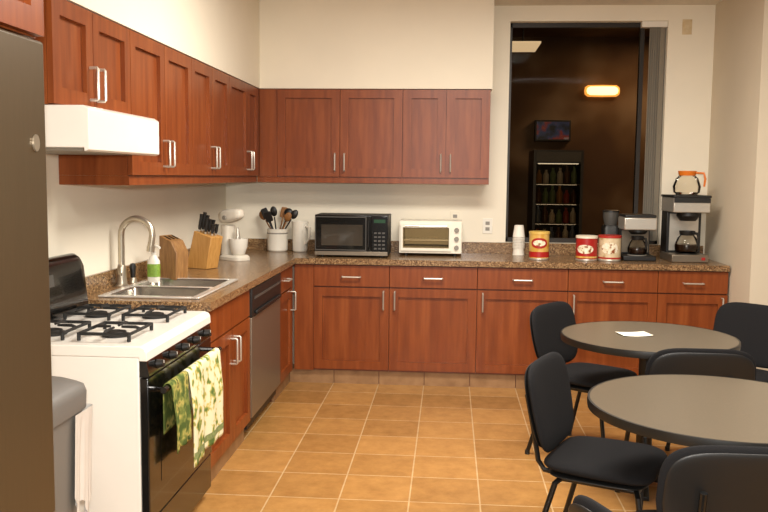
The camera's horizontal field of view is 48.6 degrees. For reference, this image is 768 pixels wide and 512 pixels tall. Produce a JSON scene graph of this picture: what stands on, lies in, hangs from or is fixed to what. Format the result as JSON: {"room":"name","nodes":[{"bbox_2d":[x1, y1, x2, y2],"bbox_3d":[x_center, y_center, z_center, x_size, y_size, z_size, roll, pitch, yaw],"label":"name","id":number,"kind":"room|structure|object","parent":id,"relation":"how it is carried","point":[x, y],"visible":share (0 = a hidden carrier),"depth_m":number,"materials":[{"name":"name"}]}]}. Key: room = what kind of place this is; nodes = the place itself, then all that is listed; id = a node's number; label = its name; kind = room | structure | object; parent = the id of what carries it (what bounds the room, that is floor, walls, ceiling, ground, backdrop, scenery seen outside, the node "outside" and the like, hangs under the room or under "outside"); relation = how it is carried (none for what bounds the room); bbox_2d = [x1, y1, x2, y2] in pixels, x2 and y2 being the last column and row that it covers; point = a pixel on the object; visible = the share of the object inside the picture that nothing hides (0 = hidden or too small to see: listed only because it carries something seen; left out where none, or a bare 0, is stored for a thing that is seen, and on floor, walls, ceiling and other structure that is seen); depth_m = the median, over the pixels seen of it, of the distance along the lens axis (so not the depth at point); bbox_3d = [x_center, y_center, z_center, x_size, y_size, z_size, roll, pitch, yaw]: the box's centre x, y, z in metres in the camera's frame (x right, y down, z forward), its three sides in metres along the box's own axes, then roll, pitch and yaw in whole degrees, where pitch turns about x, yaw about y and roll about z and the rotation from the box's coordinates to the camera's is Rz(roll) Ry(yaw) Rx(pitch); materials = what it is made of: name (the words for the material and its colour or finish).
{"room":"common room","nodes":[
{"label":"common room","id":0,"kind":"room"},
{"bbox_2d":[46,154,225,275],"bbox_3d":[-1.628,-0.170,2.760,0.150,2.790,8.260,1,5,4],"label":"wall","id":1,"kind":"structure","parent":0,"point":[84,221],"depth_m":4.49,"materials":[{"name":"beige paint"}]},
{"bbox_2d":[0,0,43,37],"bbox_3d":[-1.223,-0.833,1.642,0.802,0.671,0.884,1,5,4],"label":"upper cabinet","id":2,"kind":"object","parent":1,"relation":"attached to","point":[25,18],"visible":1,"depth_m":1.99,"materials":[{"name":"brown wood"}]},
{"bbox_2d":[31,0,130,113],"bbox_3d":[-1.301,-0.775,3.406,0.380,0.390,0.745,1,5,4],"label":"upper cabinet","id":3,"kind":"object","parent":1,"relation":"attached to","point":[86,54],"visible":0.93,"depth_m":3.31,"materials":[{"name":"brown wood"}]},
{"bbox_2d":[45,105,158,155],"bbox_3d":[-1.260,-0.496,3.429,0.466,0.164,0.741,1,5,4],"label":"range hood","id":4,"kind":"object","parent":3,"relation":"attached to","point":[69,129],"visible":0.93,"depth_m":3.15,"materials":[{"name":"white metal"}]},
{"bbox_2d":[58,30,192,184],"bbox_3d":[-1.239,-0.703,4.239,0.380,0.687,0.900,1,5,4],"label":"upper cabinet","id":5,"kind":"object","parent":1,"relation":"attached to","point":[160,75],"visible":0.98,"depth_m":4.12,"materials":[{"name":"brown wood"}]},
{"bbox_2d":[189,58,229,183],"bbox_3d":[-1.174,-0.782,5.083,0.380,0.687,0.800,1,5,4],"label":"upper cabinet","id":6,"kind":"object","parent":1,"relation":"attached to","point":[210,86],"visible":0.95,"depth_m":5.04,"materials":[{"name":"brown wood"}]},
{"bbox_2d":[228,76,258,182],"bbox_3d":[-1.111,-0.857,5.896,0.380,0.687,0.834,1,5,4],"label":"upper cabinet","id":7,"kind":"object","parent":1,"relation":"attached to","point":[243,97],"visible":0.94,"depth_m":5.89,"materials":[{"name":"brown wood"}]},
{"bbox_2d":[66,0,259,87],"bbox_3d":[-1.246,-1.379,4.242,0.345,0.652,4.084,1,5,4],"label":"wall","id":8,"kind":"structure","parent":0,"point":[222,35],"depth_m":4.82,"materials":[{"name":"beige paint"}]},
{"bbox_2d":[258,0,493,90],"bbox_3d":[-0.223,-1.567,6.366,2.055,0.652,0.325,1,5,4],"label":"wall","id":9,"kind":"structure","parent":0,"point":[305,44],"depth_m":6.19,"materials":[{"name":"beige paint"}]},
{"bbox_2d":[191,364,688,511],"bbox_3d":[1.528,1.314,2.653,6.510,0.080,8.260,1,5,4],"label":"floor","id":10,"kind":"structure","parent":0,"point":[317,447],"depth_m":4.61,"materials":[{"name":"tile"}]},
{"bbox_2d":[0,29,54,511],"bbox_3d":[-1.216,0.414,1.764,0.802,1.820,0.878,1,5,4],"label":"refrigerator","id":11,"kind":"object","parent":10,"relation":"on","point":[27,482],"visible":1,"depth_m":2.01,"materials":[{"name":"silver metal"}]},
{"bbox_2d":[52,376,86,511],"bbox_3d":[-1.155,0.813,2.540,0.436,0.881,0.415,1,5,4],"label":"trash bin","id":12,"kind":"object","parent":10,"relation":"on","point":[69,396],"visible":0.36,"depth_m":2.54,"materials":[{"name":"grey plastic"}]},
{"bbox_2d":[75,403,92,511],"bbox_3d":[-1.070,0.645,2.656,0.289,0.348,0.141,1,5,4],"label":"bag","id":13,"kind":"object","parent":12,"relation":"hanging from","point":[83,420],"visible":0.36,"depth_m":2.64,"materials":[{"name":"white plastic"}]},
{"bbox_2d":[49,253,221,511],"bbox_3d":[-1.127,0.592,3.538,0.717,1.138,0.829,1,5,4],"label":"gas stove","id":14,"kind":"object","parent":10,"relation":"on","point":[124,359],"visible":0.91,"depth_m":3.17,"materials":[{"name":"white metal"}]},
{"bbox_2d":[50,309,210,361],"bbox_3d":[-1.134,0.313,3.513,0.617,0.054,0.829,1,5,4],"label":"cooktop","id":15,"kind":"object","parent":14,"relation":"in","point":[152,343],"depth_m":3.28,"materials":[{"name":"white metal"}]},
{"bbox_2d":[163,371,191,453],"bbox_3d":[-0.790,0.599,3.274,0.056,0.272,0.201,1,5,4],"label":"dish towel","id":16,"kind":"object","parent":14,"relation":"hanging from","point":[176,404],"visible":0.97,"depth_m":3.26,"materials":[{"name":"green fabric"}]},
{"bbox_2d":[183,348,223,467],"bbox_3d":[-0.763,0.630,3.615,0.059,0.397,0.455,1,5,4],"label":"dish towel","id":17,"kind":"object","parent":14,"relation":"hanging from","point":[205,374],"visible":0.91,"depth_m":3.62,"materials":[{"name":"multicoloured fabric"}]},
{"bbox_2d":[125,290,249,467],"bbox_3d":[-1.092,0.645,4.393,0.695,0.871,0.841,1,5,4],"label":"base cabinet","id":18,"kind":"object","parent":10,"relation":"on","point":[230,322],"visible":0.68,"depth_m":4.40,"materials":[{"name":"brown wood"}]},
{"bbox_2d":[85,238,729,310],"bbox_3d":[0.477,0.082,5.208,3.683,0.126,2.820,1,5,4],"label":"countertop","id":19,"kind":"structure","parent":18,"relation":"on","point":[263,264],"depth_m":5.92,"materials":[{"name":"stone"}]},
{"bbox_2d":[129,263,136,282],"bbox_3d":[-1.349,0.091,4.568,0.044,0.107,0.044,1,5,4],"label":"sprayer","id":20,"kind":"object","parent":19,"relation":"on","point":[132,266],"visible":0.97,"depth_m":4.56,"materials":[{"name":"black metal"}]},
{"bbox_2d":[115,215,155,286],"bbox_3d":[-1.294,-0.024,4.394,0.220,0.370,0.124,1,5,4],"label":"faucet","id":21,"kind":"object","parent":19,"relation":"on","point":[121,268],"visible":0.99,"depth_m":4.40,"materials":[{"name":"silver metal"}]},
{"bbox_2d":[98,278,237,298],"bbox_3d":[-1.085,0.247,4.388,0.488,0.182,0.748,1,5,4],"label":"sink","id":22,"kind":"object","parent":19,"relation":"in","point":[167,288],"visible":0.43,"depth_m":4.36,"materials":[{"name":"metal"}]},
{"bbox_2d":[147,245,160,282],"bbox_3d":[-1.243,0.040,4.610,0.079,0.205,0.054,1,5,4],"label":"soap bottle","id":23,"kind":"object","parent":22,"relation":"on","point":[153,263],"visible":0.87,"depth_m":4.59,"materials":[{"name":"white plastic"}]},
{"bbox_2d":[159,235,187,279],"bbox_3d":[-1.179,0.006,4.767,0.123,0.244,0.110,3,6,24],"label":"wooden block","id":24,"kind":"object","parent":19,"relation":"on","point":[173,253],"visible":0.9,"depth_m":4.72,"materials":[{"name":"brown wood"}]},
{"bbox_2d":[188,231,222,268],"bbox_3d":[-1.125,-0.041,5.324,0.208,0.234,0.110,4,6,29],"label":"knife block","id":25,"kind":"object","parent":19,"relation":"on","point":[205,249],"visible":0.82,"depth_m":5.28,"materials":[{"name":"brown wood"}]},
{"bbox_2d":[218,208,249,260],"bbox_3d":[-1.041,-0.152,5.879,0.242,0.353,0.136,5,7,40],"label":"stand mixer","id":26,"kind":"object","parent":19,"relation":"on","point":[232,249],"visible":1,"depth_m":5.84,"materials":[{"name":"white plastic"}]},
{"bbox_2d":[229,238,247,254],"bbox_3d":[-1.003,-0.065,5.854,0.133,0.112,0.133,1,5,4],"label":"bowl","id":27,"kind":"object","parent":26,"relation":"on","point":[237,246],"depth_m":5.81,"materials":[{"name":"white ceramic"}]},
{"bbox_2d":[267,228,287,251],"bbox_3d":[-0.825,-0.126,6.585,0.166,0.174,0.166,1,5,4],"label":"utensil crock","id":28,"kind":"object","parent":19,"relation":"on","point":[277,239],"visible":0.98,"depth_m":6.52,"materials":[{"name":"beige ceramic"}]},
{"bbox_2d":[264,211,273,228],"bbox_3d":[-0.851,-0.201,6.535,0.150,0.292,0.041,-4,7,-41],"label":"slotted spatula","id":29,"kind":"object","parent":28,"relation":"in","point":[268,215],"visible":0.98,"depth_m":6.50,"materials":[{"name":"black plastic"}]},
{"bbox_2d":[270,206,276,228],"bbox_3d":[-0.843,-0.220,6.548,0.055,0.327,0.089,1,5,4],"label":"serving spoon","id":30,"kind":"object","parent":28,"relation":"in","point":[273,210],"visible":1,"depth_m":6.50,"materials":[{"name":"black plastic"}]},
{"bbox_2d":[270,206,276,215],"bbox_3d":[-0.844,-0.342,6.506,0.055,0.078,0.028,1,5,4],"label":"bowl","id":31,"kind":"object","parent":30,"relation":"on","point":[273,210],"depth_m":6.50,"materials":[{"name":"black plastic"}]},
{"bbox_2d":[282,212,291,228],"bbox_3d":[-0.786,-0.196,6.536,0.180,0.284,0.030,4,7,36],"label":"wooden spoon","id":32,"kind":"object","parent":28,"relation":"in","point":[287,217],"visible":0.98,"depth_m":6.48,"materials":[{"name":"brown wood"}]},
{"bbox_2d":[284,212,291,221],"bbox_3d":[-0.735,-0.297,6.492,0.061,0.073,0.027,3,6,21],"label":"bowl","id":33,"kind":"object","parent":32,"relation":"on","point":[287,217],"depth_m":6.48,"materials":[{"name":"brown wood"}]},
{"bbox_2d":[291,221,310,251],"bbox_3d":[-0.632,-0.151,6.548,0.164,0.235,0.142,1,5,4],"label":"pitcher","id":34,"kind":"object","parent":19,"relation":"on","point":[300,238],"visible":1,"depth_m":6.50,"materials":[{"name":"beige ceramic"}]},
{"bbox_2d":[315,213,390,256],"bbox_3d":[-0.226,-0.156,6.264,0.532,0.306,0.360,1,5,4],"label":"microwave","id":35,"kind":"object","parent":19,"relation":"on","point":[354,234],"visible":1,"depth_m":6.12,"materials":[{"name":"black plastic"}]},
{"bbox_2d":[399,219,461,255],"bbox_3d":[0.351,-0.139,6.390,0.464,0.261,0.327,1,5,4],"label":"toaster oven","id":36,"kind":"object","parent":19,"relation":"on","point":[440,236],"visible":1,"depth_m":6.29,"materials":[{"name":"white plastic"}]},
{"bbox_2d":[512,225,524,254],"bbox_3d":[1.023,-0.121,6.457,0.092,0.228,0.092,1,5,4],"label":"cup stack","id":37,"kind":"object","parent":19,"relation":"on","point":[518,247],"visible":1,"depth_m":6.42,"materials":[{"name":"paper"}]},
{"bbox_2d":[512,245,523,254],"bbox_3d":[1.023,-0.054,6.463,0.090,0.092,0.090,1,5,4],"label":"cup","id":38,"kind":"object","parent":37,"relation":"on","point":[517,249],"depth_m":6.43,"materials":[{"name":"paper"}]},
{"bbox_2d":[513,225,524,237],"bbox_3d":[1.024,-0.189,6.450,0.092,0.092,0.092,1,5,4],"label":"cup","id":39,"kind":"object","parent":37,"relation":"on","point":[518,232],"depth_m":6.42,"materials":[{"name":"paper"}]},
{"bbox_2d":[529,231,549,259],"bbox_3d":[1.117,-0.076,6.121,0.148,0.203,0.148,1,5,4],"label":"can","id":40,"kind":"object","parent":19,"relation":"on","point":[538,240],"visible":1,"depth_m":6.06,"materials":[{"name":"metal"}]},
{"bbox_2d":[531,238,546,248],"bbox_3d":[1.109,-0.092,6.063,0.111,0.076,0.031,1,5,4],"label":"print","id":41,"kind":"object","parent":40,"relation":"on","point":[536,243],"depth_m":6.05},
{"bbox_2d":[529,251,548,257],"bbox_3d":[1.114,-0.012,6.091,0.144,0.040,0.072,1,5,4],"label":"print","id":42,"kind":"object","parent":40,"relation":"attached to","point":[532,254],"depth_m":6.06},
{"bbox_2d":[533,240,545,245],"bbox_3d":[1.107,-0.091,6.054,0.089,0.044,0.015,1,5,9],"label":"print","id":43,"kind":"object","parent":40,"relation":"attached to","point":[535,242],"depth_m":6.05},
{"bbox_2d":[575,235,597,260],"bbox_3d":[1.453,-0.058,6.097,0.157,0.178,0.157,1,5,4],"label":"can","id":44,"kind":"object","parent":19,"relation":"on","point":[586,245],"visible":1,"depth_m":6.03,"materials":[{"name":"metal"}]},
{"bbox_2d":[578,245,592,253],"bbox_3d":[1.429,-0.048,6.038,0.112,0.063,0.025,3,6,22],"label":"print","id":45,"kind":"object","parent":44,"relation":"on","point":[582,249],"depth_m":6.03},
{"bbox_2d":[598,234,621,261],"bbox_3d":[1.615,-0.058,6.084,0.165,0.183,0.165,1,5,4],"label":"can","id":46,"kind":"object","parent":19,"relation":"on","point":[609,246],"visible":1,"depth_m":6.02,"materials":[{"name":"metal"}]},
{"bbox_2d":[602,243,618,253],"bbox_3d":[1.601,-0.055,6.019,0.118,0.081,0.026,2,5,12],"label":"print","id":47,"kind":"object","parent":46,"relation":"on","point":[607,248],"depth_m":6.01},
{"bbox_2d":[601,210,619,234],"bbox_3d":[1.701,-0.170,6.389,0.120,0.352,0.140,1,5,4],"label":"coffee grinder","id":48,"kind":"object","parent":19,"relation":"on","point":[610,217],"visible":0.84,"depth_m":6.33,"materials":[{"name":"black plastic"}]},
{"bbox_2d":[618,213,656,260],"bbox_3d":[1.838,-0.138,6.178,0.231,0.330,0.235,1,5,4],"label":"coffee brewer","id":49,"kind":"object","parent":19,"relation":"on","point":[630,225],"visible":0.86,"depth_m":6.08,"materials":[{"name":"black plastic"}]},
{"bbox_2d":[627,236,647,254],"bbox_3d":[1.840,-0.077,6.154,0.151,0.132,0.140,3,6,25],"label":"glass carafe","id":50,"kind":"object","parent":49,"relation":"on","point":[631,250],"visible":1,"depth_m":6.11,"materials":[{"name":"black glass"}]},
{"bbox_2d":[629,230,646,233],"bbox_3d":[1.836,-0.175,6.147,0.130,0.030,0.130,1,5,4],"label":"basket","id":51,"kind":"object","parent":49,"relation":"on","point":[630,231],"depth_m":6.09,"materials":[{"name":"black plastic"}]},
{"bbox_2d":[659,194,711,262],"bbox_3d":[2.177,-0.208,6.156,0.262,0.480,0.364,1,5,4],"label":"coffee brewer","id":52,"kind":"object","parent":19,"relation":"on","point":[679,211],"visible":0.9,"depth_m":6.09,"materials":[{"name":"metal"}]},
{"bbox_2d":[674,230,699,252],"bbox_3d":[2.176,-0.102,6.090,0.180,0.158,0.167,3,6,25],"label":"glass carafe","id":53,"kind":"object","parent":52,"relation":"on","point":[679,247],"visible":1,"depth_m":6.04,"materials":[{"name":"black glass"}]},
{"bbox_2d":[676,213,699,220],"bbox_3d":[2.172,-0.283,6.076,0.160,0.060,0.160,1,5,4],"label":"basket","id":54,"kind":"object","parent":52,"relation":"on","point":[679,216],"depth_m":6.02,"materials":[{"name":"black plastic"}]},
{"bbox_2d":[673,171,706,193],"bbox_3d":[2.167,-0.525,6.077,0.192,0.166,0.195,-1,5,-12],"label":"glass carafe","id":55,"kind":"object","parent":52,"relation":"on","point":[681,173],"visible":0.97,"depth_m":6.05,"materials":[{"name":"orange glass"}]},
{"bbox_2d":[211,373,289,481],"bbox_3d":[-0.781,0.971,5.092,0.015,0.100,2.220,1,5,4],"label":"baseboard","id":56,"kind":"structure","parent":10,"relation":"on","point":[232,448],"depth_m":4.59,"materials":[{"name":"wood"}]},
{"bbox_2d":[244,273,280,430],"bbox_3d":[-0.998,0.570,5.215,0.610,0.866,0.813,1,5,4],"label":"dishwasher","id":57,"kind":"object","parent":10,"relation":"on","point":[264,298],"visible":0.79,"depth_m":5.11,"materials":[{"name":"silver metal"}]},
{"bbox_2d":[269,265,295,401],"bbox_3d":[-0.977,0.507,5.876,0.695,0.871,0.505,1,5,4],"label":"base cabinet","id":58,"kind":"object","parent":10,"relation":"on","point":[286,299],"visible":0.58,"depth_m":5.90,"materials":[{"name":"brown wood"}]},
{"bbox_2d":[294,264,389,370],"bbox_3d":[-0.284,0.467,6.387,0.683,0.871,0.665,1,5,4],"label":"base cabinet","id":59,"kind":"object","parent":10,"relation":"on","point":[341,314],"visible":0.93,"depth_m":6.10,"materials":[{"name":"brown wood"}]},
{"bbox_2d":[389,265,476,385],"bbox_3d":[0.367,0.478,6.337,0.619,0.871,0.665,1,5,4],"label":"base cabinet","id":60,"kind":"object","parent":10,"relation":"on","point":[432,309],"visible":0.94,"depth_m":6.06,"materials":[{"name":"brown wood"}]},
{"bbox_2d":[475,267,567,387],"bbox_3d":[0.992,0.489,6.290,0.630,0.871,0.665,1,5,4],"label":"base cabinet","id":61,"kind":"object","parent":10,"relation":"on","point":[506,297],"visible":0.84,"depth_m":6.01,"materials":[{"name":"brown wood"}]},
{"bbox_2d":[525,301,636,454],"bbox_3d":[1.099,0.679,4.633,0.528,0.805,0.487,5,7,41],"label":"upholstered chair","id":62,"kind":"object","parent":10,"relation":"on","point":[547,321],"visible":0.57,"depth_m":4.65,"materials":[{"name":"black fabric"}]},
{"bbox_2d":[568,495,611,511],"bbox_3d":[0.710,0.935,1.866,0.528,0.805,0.487,-1,6,-20],"label":"upholstered chair","id":63,"kind":"object","parent":10,"relation":"on","point":[581,503],"visible":1,"depth_m":1.86,"materials":[{"name":"black fabric"}]},
{"bbox_2d":[524,352,666,511],"bbox_3d":[0.824,0.806,3.249,0.528,0.805,0.487,3,6,28],"label":"upholstered chair","id":64,"kind":"object","parent":10,"relation":"on","point":[605,463],"visible":0.99,"depth_m":3.19,"materials":[{"name":"black fabric"}]},
{"bbox_2d":[565,269,657,375],"bbox_3d":[1.614,0.500,6.242,0.613,0.871,0.665,1,5,4],"label":"base cabinet","id":65,"kind":"object","parent":10,"relation":"on","point":[594,295],"visible":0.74,"depth_m":5.94,"materials":[{"name":"brown wood"}]},
{"bbox_2d":[560,321,740,500],"bbox_3d":[1.285,0.755,4.181,0.839,0.740,0.839,1,5,4],"label":"round table","id":66,"kind":"object","parent":10,"relation":"on","point":[602,337],"visible":0.63,"depth_m":4.08,"materials":[{"name":"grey laminate"}]},
{"bbox_2d":[617,331,651,335],"bbox_3d":[1.225,0.381,4.165,0.150,0.005,0.110,0,5,-8],"label":"paper slip","id":67,"kind":"object","parent":66,"relation":"on","point":[641,333],"visible":1,"depth_m":4.16,"materials":[{"name":"white paper"}]},
{"bbox_2d":[587,374,767,446],"bbox_3d":[1.140,0.871,2.928,0.881,0.740,0.881,1,5,4],"label":"round table","id":68,"kind":"object","parent":10,"relation":"on","point":[689,410],"visible":0.91,"depth_m":2.84,"materials":[{"name":"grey laminate"}]},
{"bbox_2d":[615,348,755,508],"bbox_3d":[1.338,0.761,3.789,0.487,0.805,0.528,1,5,4],"label":"upholstered chair","id":69,"kind":"object","parent":10,"relation":"on","point":[692,361],"visible":0.13,"depth_m":3.51,"materials":[{"name":"black fabric"}]},
{"bbox_2d":[656,270,728,329],"bbox_3d":[2.157,0.509,6.201,0.474,0.871,0.665,1,5,4],"label":"base cabinet","id":70,"kind":"object","parent":10,"relation":"on","point":[689,298],"visible":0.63,"depth_m":5.89,"materials":[{"name":"brown wood"}]},
{"bbox_2d":[635,445,767,511],"bbox_3d":[0.977,0.878,2.503,0.487,0.805,0.528,1,5,4],"label":"upholstered chair","id":71,"kind":"object","parent":10,"relation":"on","point":[703,478],"visible":1,"depth_m":2.24,"materials":[{"name":"black plastic"}]},
{"bbox_2d":[665,302,767,450],"bbox_3d":[1.918,0.684,4.674,0.528,0.805,0.487,-4,7,-40],"label":"upholstered chair","id":72,"kind":"object","parent":10,"relation":"on","point":[747,322],"visible":0.3,"depth_m":4.79,"materials":[{"name":"black fabric"}]},
{"bbox_2d":[226,5,715,363],"bbox_3d":[0.703,-0.509,6.632,3.900,2.790,0.150,1,5,4],"label":"wall","id":73,"kind":"structure","parent":0,"point":[688,64],"depth_m":6.47,"materials":[{"name":"beige paint"}]},
{"bbox_2d":[257,89,402,183],"bbox_3d":[-0.395,-0.899,6.423,1.085,0.687,0.360,1,5,4],"label":"upper cabinet","id":74,"kind":"object","parent":73,"relation":"attached to","point":[306,135],"visible":0.99,"depth_m":6.29,"materials":[{"name":"brown wood"}]},
{"bbox_2d":[290,368,524,388],"bbox_3d":[0.840,0.894,6.090,3.062,0.100,0.014,1,5,4],"label":"baseboard","id":75,"kind":"structure","parent":73,"relation":"attached to","point":[296,375],"depth_m":6.13,"materials":[{"name":"tile"}]},
{"bbox_2d":[402,90,490,184],"bbox_3d":[0.465,-0.884,6.358,0.637,0.687,0.360,1,5,4],"label":"upper cabinet","id":76,"kind":"object","parent":73,"relation":"attached to","point":[446,133],"visible":1,"depth_m":6.23,"materials":[{"name":"brown wood"}]},
{"bbox_2d":[450,211,459,219],"bbox_3d":[0.550,-0.286,6.584,0.075,0.118,0.008,1,5,4],"label":"wall outlet","id":77,"kind":"object","parent":73,"relation":"attached to","point":[453,214],"visible":0.52,"depth_m":6.58,"materials":[{"name":"grey plastic"}]},
{"bbox_2d":[482,218,492,233],"bbox_3d":[0.800,-0.232,6.570,0.075,0.118,0.008,1,5,4],"label":"wall outlet","id":78,"kind":"object","parent":73,"relation":"attached to","point":[487,222],"visible":1,"depth_m":6.57,"materials":[{"name":"white plastic"}]},
{"bbox_2d":[505,22,665,243],"bbox_3d":[1.536,-0.937,6.548,1.166,1.676,0.050,1,5,4],"label":"window","id":79,"kind":"structure","parent":73,"relation":"in","point":[636,24],"depth_m":6.49,"materials":[{"name":"black metal"}]},
{"bbox_2d":[640,21,667,240],"bbox_3d":[2.016,-0.937,6.446,0.186,1.644,0.058,1,5,4],"label":"vertical blind","id":80,"kind":"object","parent":79,"relation":"attached to","point":[657,28],"visible":0.85,"depth_m":6.42,"materials":[{"name":"grey fabric"}]},
{"bbox_2d":[682,19,691,33],"bbox_3d":[2.254,-1.703,6.318,0.070,0.110,0.012,1,5,4],"label":"wall plate","id":81,"kind":"object","parent":73,"relation":"attached to","point":[687,23],"visible":1,"depth_m":6.32,"materials":[{"name":"beige plastic"}]},
{"bbox_2d":[508,37,649,237],"bbox_3d":[2.470,-0.947,9.844,5.000,3.100,0.100,1,5,4],"label":"wall","id":82,"kind":"structure","parent":0,"point":[549,82],"depth_m":9.75,"materials":[{"name":"paint"}]},
{"bbox_2d":[534,120,570,140],"bbox_3d":[1.930,-1.435,9.742,0.405,0.237,0.090,1,5,4],"label":"television","id":83,"kind":"object","parent":82,"relation":"attached to","point":[544,130],"visible":1,"depth_m":9.70,"materials":[{"name":"black plastic"}]},
{"bbox_2d":[584,85,619,96],"bbox_3d":[2.474,-1.873,9.649,0.400,0.136,0.114,1,5,4],"label":"wall light","id":84,"kind":"object","parent":82,"relation":"attached to","point":[590,90],"visible":1,"depth_m":9.61,"materials":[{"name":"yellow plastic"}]},
{"bbox_2d":[512,28,649,36],"bbox_3d":[2.358,-2.376,8.038,5.000,0.080,3.238,1,5,4],"label":"ceiling","id":85,"kind":"structure","parent":0,"point":[591,32],"depth_m":9.39,"materials":[{"name":"paint"}]},
{"bbox_2d":[512,29,540,51],"bbox_3d":[1.401,-2.244,8.547,0.300,0.296,0.600,1,5,4],"label":"ceiling light","id":86,"kind":"object","parent":85,"relation":"hanging from","point":[517,46],"visible":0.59,"depth_m":8.47,"materials":[{"name":"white plastic"}]},
{"bbox_2d":[512,41,540,51],"bbox_3d":[1.400,-2.107,8.560,0.300,0.020,0.600,1,5,4],"label":"diffuser","id":87,"kind":"object","parent":86,"relation":"attached to","point":[517,46],"depth_m":8.47,"materials":[{"name":"white plastic"}]},
{"bbox_2d":[494,0,721,5],"bbox_3d":[1.558,-1.543,2.385,6.510,0.080,8.260,1,5,4],"label":"ceiling","id":88,"kind":"structure","parent":0,"point":[496,2],"depth_m":6.26,"materials":[{"name":"paint"}]},
{"bbox_2d":[704,0,767,370],"bbox_3d":[2.503,-0.423,5.916,0.200,2.790,1.010,1,5,4],"label":"wall","id":89,"kind":"structure","parent":0,"point":[736,230],"depth_m":5.69,"materials":[{"name":"beige paint"}]},
{"bbox_3d":[2.325,0.790,8.335,5.000,0.080,3.238,1,5,4],"label":"floor","id":90,"kind":"structure","parent":0,"visible":0},
{"bbox_2d":[527,150,583,237],"bbox_3d":[1.882,-0.264,9.446,0.529,1.797,0.606,1,5,4],"label":"cooler","id":91,"kind":"object","parent":90,"relation":"on","point":[542,160],"visible":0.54,"depth_m":9.28,"materials":[{"name":"black metal"}]},
{"bbox_2d":[535,205,540,222],"bbox_3d":[1.684,-0.458,9.305,0.064,0.190,0.062,1,5,4],"label":"drink bottle","id":92,"kind":"object","parent":91,"relation":"on","point":[537,212],"visible":0.97,"depth_m":9.28,"materials":[{"name":"glass"}]},
{"bbox_2d":[542,206,547,222],"bbox_3d":[1.760,-0.456,9.300,0.064,0.190,0.062,1,5,4],"label":"drink bottle","id":93,"kind":"object","parent":91,"relation":"on","point":[544,212],"visible":1,"depth_m":9.28,"materials":[{"name":"glass"}]},
{"bbox_2d":[542,188,547,202],"bbox_3d":[1.762,-0.660,9.281,0.064,0.170,0.062,1,5,4],"label":"drink bottle","id":94,"kind":"object","parent":91,"relation":"on","point":[545,193],"visible":1,"depth_m":9.26,"materials":[{"name":"glass"}]},
{"bbox_2d":[543,170,548,183],"bbox_3d":[1.764,-0.865,9.261,0.064,0.150,0.062,1,5,4],"label":"drink bottle","id":95,"kind":"object","parent":91,"relation":"on","point":[545,175],"visible":1,"depth_m":9.24,"materials":[{"name":"glass"}]},
{"bbox_2d":[549,186,554,202],"bbox_3d":[1.838,-0.669,9.274,0.064,0.190,0.062,1,5,4],"label":"drink bottle","id":96,"kind":"object","parent":91,"relation":"on","point":[552,192],"visible":1,"depth_m":9.25,"materials":[{"name":"glass"}]},
{"bbox_2d":[550,168,555,183],"bbox_3d":[1.840,-0.873,9.255,0.064,0.170,0.062,1,5,4],"label":"drink bottle","id":97,"kind":"object","parent":91,"relation":"on","point":[552,174],"visible":1,"depth_m":9.23,"materials":[{"name":"glass"}]},
{"bbox_2d":[535,221,577,224],"bbox_3d":[1.885,-0.370,9.464,0.467,0.008,0.450,1,5,4],"label":"shelf","id":98,"kind":"object","parent":91,"relation":"attached to","point":[540,223],"depth_m":9.26,"materials":[{"name":"grey plastic"}]},
{"bbox_2d":[535,202,577,204],"bbox_3d":[1.887,-0.584,9.444,0.467,0.008,0.450,1,5,4],"label":"shelf","id":99,"kind":"object","parent":91,"relation":"attached to","point":[541,203],"depth_m":9.25,"materials":[{"name":"grey plastic"}]},
{"bbox_2d":[536,183,578,184],"bbox_3d":[1.889,-0.798,9.424,0.467,0.008,0.450,1,5,4],"label":"shelf","id":100,"kind":"object","parent":91,"relation":"attached to","point":[536,183],"depth_m":9.23,"materials":[{"name":"grey plastic"}]},
{"bbox_2d":[556,186,561,203],"bbox_3d":[1.913,-0.668,9.268,0.064,0.190,0.062,1,5,4],"label":"drink bottle","id":101,"kind":"object","parent":91,"relation":"on","point":[559,192],"visible":1,"depth_m":9.25,"materials":[{"name":"orange glass"}]},
{"bbox_2d":[557,168,562,183],"bbox_3d":[1.915,-0.872,9.249,0.064,0.170,0.062,1,5,4],"label":"drink bottle","id":102,"kind":"object","parent":91,"relation":"on","point":[559,174],"visible":1,"depth_m":9.23,"materials":[{"name":"glass"}]},
{"bbox_2d":[563,208,568,222],"bbox_3d":[1.986,-0.443,9.283,0.064,0.170,0.062,1,5,4],"label":"drink bottle","id":103,"kind":"object","parent":91,"relation":"on","point":[565,214],"visible":1,"depth_m":9.26,"materials":[{"name":"glass"}]},
{"bbox_2d":[563,190,568,203],"bbox_3d":[1.989,-0.647,9.264,0.064,0.150,0.062,1,5,4],"label":"drink bottle","id":104,"kind":"object","parent":91,"relation":"on","point":[566,194],"visible":1,"depth_m":9.24,"materials":[{"name":"glass"}]},
{"bbox_2d":[564,166,569,183],"bbox_3d":[1.991,-0.880,9.242,0.064,0.190,0.062,1,5,4],"label":"drink bottle","id":105,"kind":"object","parent":91,"relation":"on","point":[567,172],"visible":1,"depth_m":9.22,"materials":[{"name":"brown glass"}]},
{"bbox_2d":[570,208,575,222],"bbox_3d":[2.062,-0.441,9.278,0.064,0.170,0.062,1,5,4],"label":"drink bottle","id":106,"kind":"object","parent":91,"relation":"on","point":[572,214],"visible":1,"depth_m":9.26,"materials":[{"name":"glass"}]},
{"bbox_2d":[570,190,576,203],"bbox_3d":[2.064,-0.645,9.258,0.064,0.150,0.062,1,5,4],"label":"drink bottle","id":107,"kind":"object","parent":91,"relation":"on","point":[573,195],"visible":1,"depth_m":9.24,"materials":[{"name":"glass"}]},
{"bbox_2d":[571,166,576,183],"bbox_3d":[2.067,-0.879,9.237,0.064,0.190,0.062,1,5,4],"label":"drink bottle","id":108,"kind":"object","parent":91,"relation":"on","point":[574,172],"visible":1,"depth_m":9.22,"materials":[{"name":"green glass"}]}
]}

